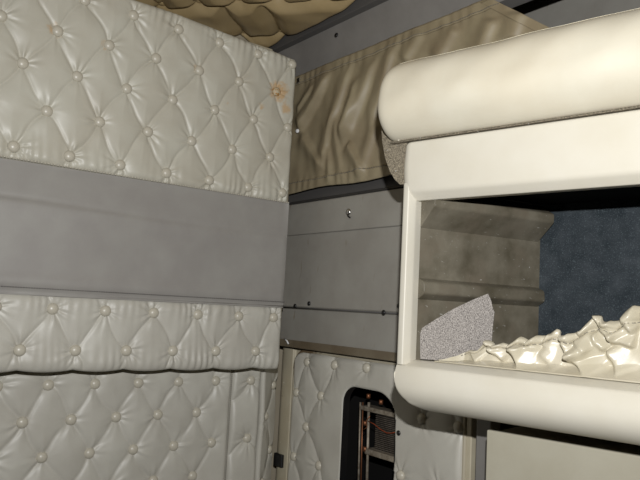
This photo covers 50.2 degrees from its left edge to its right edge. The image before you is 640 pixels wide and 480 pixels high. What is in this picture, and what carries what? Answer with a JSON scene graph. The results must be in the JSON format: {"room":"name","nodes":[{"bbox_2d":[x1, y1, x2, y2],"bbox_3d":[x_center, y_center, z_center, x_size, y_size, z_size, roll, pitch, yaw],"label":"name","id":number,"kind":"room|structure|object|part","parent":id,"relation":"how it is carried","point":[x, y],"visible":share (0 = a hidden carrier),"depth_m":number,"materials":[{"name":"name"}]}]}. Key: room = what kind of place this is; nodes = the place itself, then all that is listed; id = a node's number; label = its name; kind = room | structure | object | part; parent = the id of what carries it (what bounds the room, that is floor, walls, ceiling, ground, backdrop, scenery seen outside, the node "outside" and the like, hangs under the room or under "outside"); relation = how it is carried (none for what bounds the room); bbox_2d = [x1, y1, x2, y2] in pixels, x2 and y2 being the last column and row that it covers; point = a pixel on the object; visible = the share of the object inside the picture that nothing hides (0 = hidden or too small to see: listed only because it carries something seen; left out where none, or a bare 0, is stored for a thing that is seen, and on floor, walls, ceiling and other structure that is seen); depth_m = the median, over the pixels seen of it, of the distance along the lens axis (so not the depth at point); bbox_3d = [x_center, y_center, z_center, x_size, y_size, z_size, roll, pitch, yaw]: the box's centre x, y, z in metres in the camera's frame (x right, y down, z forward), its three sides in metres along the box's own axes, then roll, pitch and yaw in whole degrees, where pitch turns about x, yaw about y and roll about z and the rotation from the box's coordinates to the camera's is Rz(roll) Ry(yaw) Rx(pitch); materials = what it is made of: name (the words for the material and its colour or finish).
{"room":"vehicle interior","nodes":[
{"label":"vehicle interior","id":0,"kind":"room"},
{"bbox_2d":[235,34,320,479],"bbox_3d":[-0.830,0.227,1.830,2.320,2.120,0.045,7,-7,-37],"label":"wall","id":1,"kind":"structure","parent":0,"point":[278,380],"depth_m":2.30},
{"bbox_2d":[0,368,230,479],"bbox_3d":[-0.736,0.797,1.734,1.029,0.938,0.160,7,-7,-37],"label":"pad","id":2,"kind":"object","parent":1,"relation":"attached to","point":[167,424],"visible":1,"depth_m":1.81,"materials":[{"name":"leather"}]},
{"bbox_2d":[0,0,296,372],"bbox_3d":[-0.615,-0.150,1.817,1.129,0.966,0.272,7,-7,-37],"label":"wall panel","id":3,"kind":"object","parent":1,"relation":"attached to","point":[145,149],"visible":1,"depth_m":1.76,"materials":[{"name":"grey leather"}]},
{"bbox_2d":[224,368,260,479],"bbox_3d":[-0.286,0.854,2.072,0.104,0.938,0.161,7,-7,-37],"label":"pad","id":4,"kind":"object","parent":1,"relation":"attached to","point":[240,464],"visible":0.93,"depth_m":2.04,"materials":[{"name":"leather"}]},
{"bbox_2d":[245,40,272,50],"bbox_3d":[-0.606,-0.669,1.994,1.090,0.058,0.050,7,-7,-37],"label":"trim","id":5,"kind":"structure","parent":1,"relation":"attached to","point":[245,40],"depth_m":2.27,"materials":[{"name":"beige paint"}]},
{"bbox_2d":[255,368,277,479],"bbox_3d":[-0.183,0.864,2.118,0.023,0.938,0.128,1,-6,15],"label":"strip","id":6,"kind":"object","parent":1,"relation":"attached to","point":[267,385],"visible":0.94,"depth_m":2.12,"materials":[{"name":"leather"}]},
{"bbox_2d":[500,0,639,429],"bbox_3d":[0.903,0.277,1.410,0.060,2.120,2.715,7,-7,-37],"label":"wall","id":7,"kind":"structure","parent":0,"point":[550,13],"depth_m":1.83,"materials":[{"name":"grey plastic"}]},
{"bbox_3d":[-0.065,1.243,0.645,2.320,0.050,2.760,7,-7,-37],"label":"floor","id":8,"kind":"structure","parent":0,"visible":0},
{"bbox_2d":[273,347,303,479],"bbox_3d":[0.094,0.837,1.876,0.034,1.014,0.807,7,-7,-37],"label":"post","id":9,"kind":"object","parent":8,"relation":"on","point":[289,354],"visible":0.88,"depth_m":2.18,"materials":[{"name":"beige paint"}]},
{"bbox_2d":[280,175,403,361],"bbox_3d":[0.086,0.066,1.962,0.080,0.527,0.840,7,-7,-37],"label":"panel","id":10,"kind":"object","parent":9,"relation":"attached to","point":[343,265],"visible":0.46,"depth_m":1.94,"materials":[{"name":"plastic"}]},
{"bbox_2d":[287,350,476,479],"bbox_3d":[0.116,0.833,1.841,0.041,1.017,0.726,7,-7,-36],"label":"panel","id":11,"kind":"object","parent":9,"relation":"attached to","point":[429,445],"depth_m":1.94,"materials":[{"name":"leather"}]},
{"bbox_3d":[0.334,0.851,1.560,0.020,0.950,0.017,7,-7,-37],"label":"beige edge strip","id":12,"kind":"part","parent":11,"relation":"part of","materials":[{"name":"beige plastic"}]},
{"bbox_2d":[335,353,393,479],"bbox_3d":[0.182,0.852,1.965,0.205,1.010,0.497,7,-7,-37],"label":"heater recess","id":13,"kind":"object","parent":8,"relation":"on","point":[379,469],"visible":0.03,"depth_m":2.20,"materials":[{"name":"black metal"}]},
{"bbox_3d":[0.035,0.869,2.158,0.205,1.000,0.010,7,-7,-37],"label":"plate","id":14,"kind":"part","parent":13,"relation":"part of","materials":[{"name":"black metal"}]},
{"bbox_3d":[0.275,0.569,2.052,0.010,0.400,0.477,7,-7,-37],"label":"plate","id":15,"kind":"part","parent":13,"relation":"part of","materials":[{"name":"black fabric"}]},
{"bbox_2d":[357,394,395,479],"bbox_3d":[0.177,0.598,1.938,0.056,0.307,0.180,7,-7,-37],"label":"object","id":16,"kind":"object","parent":13,"relation":"on","point":[385,424],"visible":0.72,"depth_m":1.94,"materials":[{"name":"grey metal"}]},
{"bbox_2d":[475,419,500,479],"bbox_3d":[0.355,0.842,1.487,0.059,0.955,0.065,7,-7,-37],"label":"post","id":17,"kind":"object","parent":8,"relation":"on","point":[483,426],"visible":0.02,"depth_m":1.51,"materials":[{"name":"paint"}]},
{"bbox_2d":[486,426,639,479],"bbox_3d":[0.700,0.832,1.078,0.870,0.931,0.225,-2,-7,41],"label":"base cabinet","id":18,"kind":"object","parent":8,"relation":"on","point":[521,452],"visible":0.77,"depth_m":1.25,"materials":[{"name":"beige paint"}]},
{"bbox_2d":[394,109,639,444],"bbox_3d":[0.648,0.072,1.150,1.007,0.530,0.367,-2,-8,42],"label":"frame","id":19,"kind":"object","parent":18,"relation":"on","point":[542,220],"visible":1,"depth_m":1.35,"materials":[{"name":"beige plastic"}]},
{"bbox_2d":[420,294,494,359],"bbox_3d":[0.268,0.170,1.340,0.142,0.135,0.008,2,-6,12],"label":"carpet offcut","id":20,"kind":"object","parent":19,"relation":"in","point":[464,328],"visible":0.82,"depth_m":1.33,"materials":[{"name":"grey carpet"}]},
{"bbox_2d":[378,8,639,185],"bbox_3d":[0.549,-0.256,1.088,1.095,0.265,0.169,-2,-7,41],"label":"bolster","id":21,"kind":"object","parent":19,"relation":"on","point":[588,67],"visible":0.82,"depth_m":1.19,"materials":[{"name":"beige leather"}]},
{"bbox_3d":[0.578,-0.208,1.092,1.060,0.005,0.109,-2,-7,41],"label":"board","id":22,"kind":"part","parent":21,"relation":"part of","materials":[{"name":"grey carpet"}]},
{"bbox_3d":[0.562,0.275,1.045,1.006,0.097,0.137,-2,-7,41],"label":"bullnose rail","id":23,"kind":"part","parent":19,"relation":"part of","materials":[{"name":"white plastic"}]},
{"bbox_2d":[434,305,639,382],"bbox_3d":[0.446,0.157,1.154,0.558,0.147,0.050,-2,-7,41],"label":"cover","id":24,"kind":"object","parent":19,"relation":"on","point":[609,350],"visible":1,"depth_m":1.15,"materials":[{"name":"fabric"}]},
{"bbox_3d":[0.044,-0.918,0.823,2.370,0.050,2.810,7,-7,-37],"label":"ceiling","id":25,"kind":"structure","parent":0,"visible":0},
{"bbox_2d":[136,0,354,47],"bbox_3d":[-0.108,-0.758,1.515,0.890,0.078,1.408,7,-7,-37],"label":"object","id":26,"kind":"structure","parent":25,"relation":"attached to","point":[264,23],"depth_m":2.06,"materials":[{"name":"leather"}]},
{"bbox_2d":[269,0,531,76],"bbox_3d":[0.620,-0.683,1.374,0.108,0.208,2.510,7,-7,-37],"label":"header panel","id":27,"kind":"object","parent":25,"relation":"attached to","point":[363,24],"visible":0.54,"depth_m":1.99,"materials":[{"name":"grey paint"}]},
{"bbox_2d":[288,0,548,194],"bbox_3d":[0.273,-0.372,1.727,0.048,0.396,1.385,7,-7,-37],"label":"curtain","id":28,"kind":"object","parent":27,"relation":"hanging from","point":[337,132],"visible":0.5,"depth_m":1.95,"materials":[{"name":"beige fabric"}]}
]}

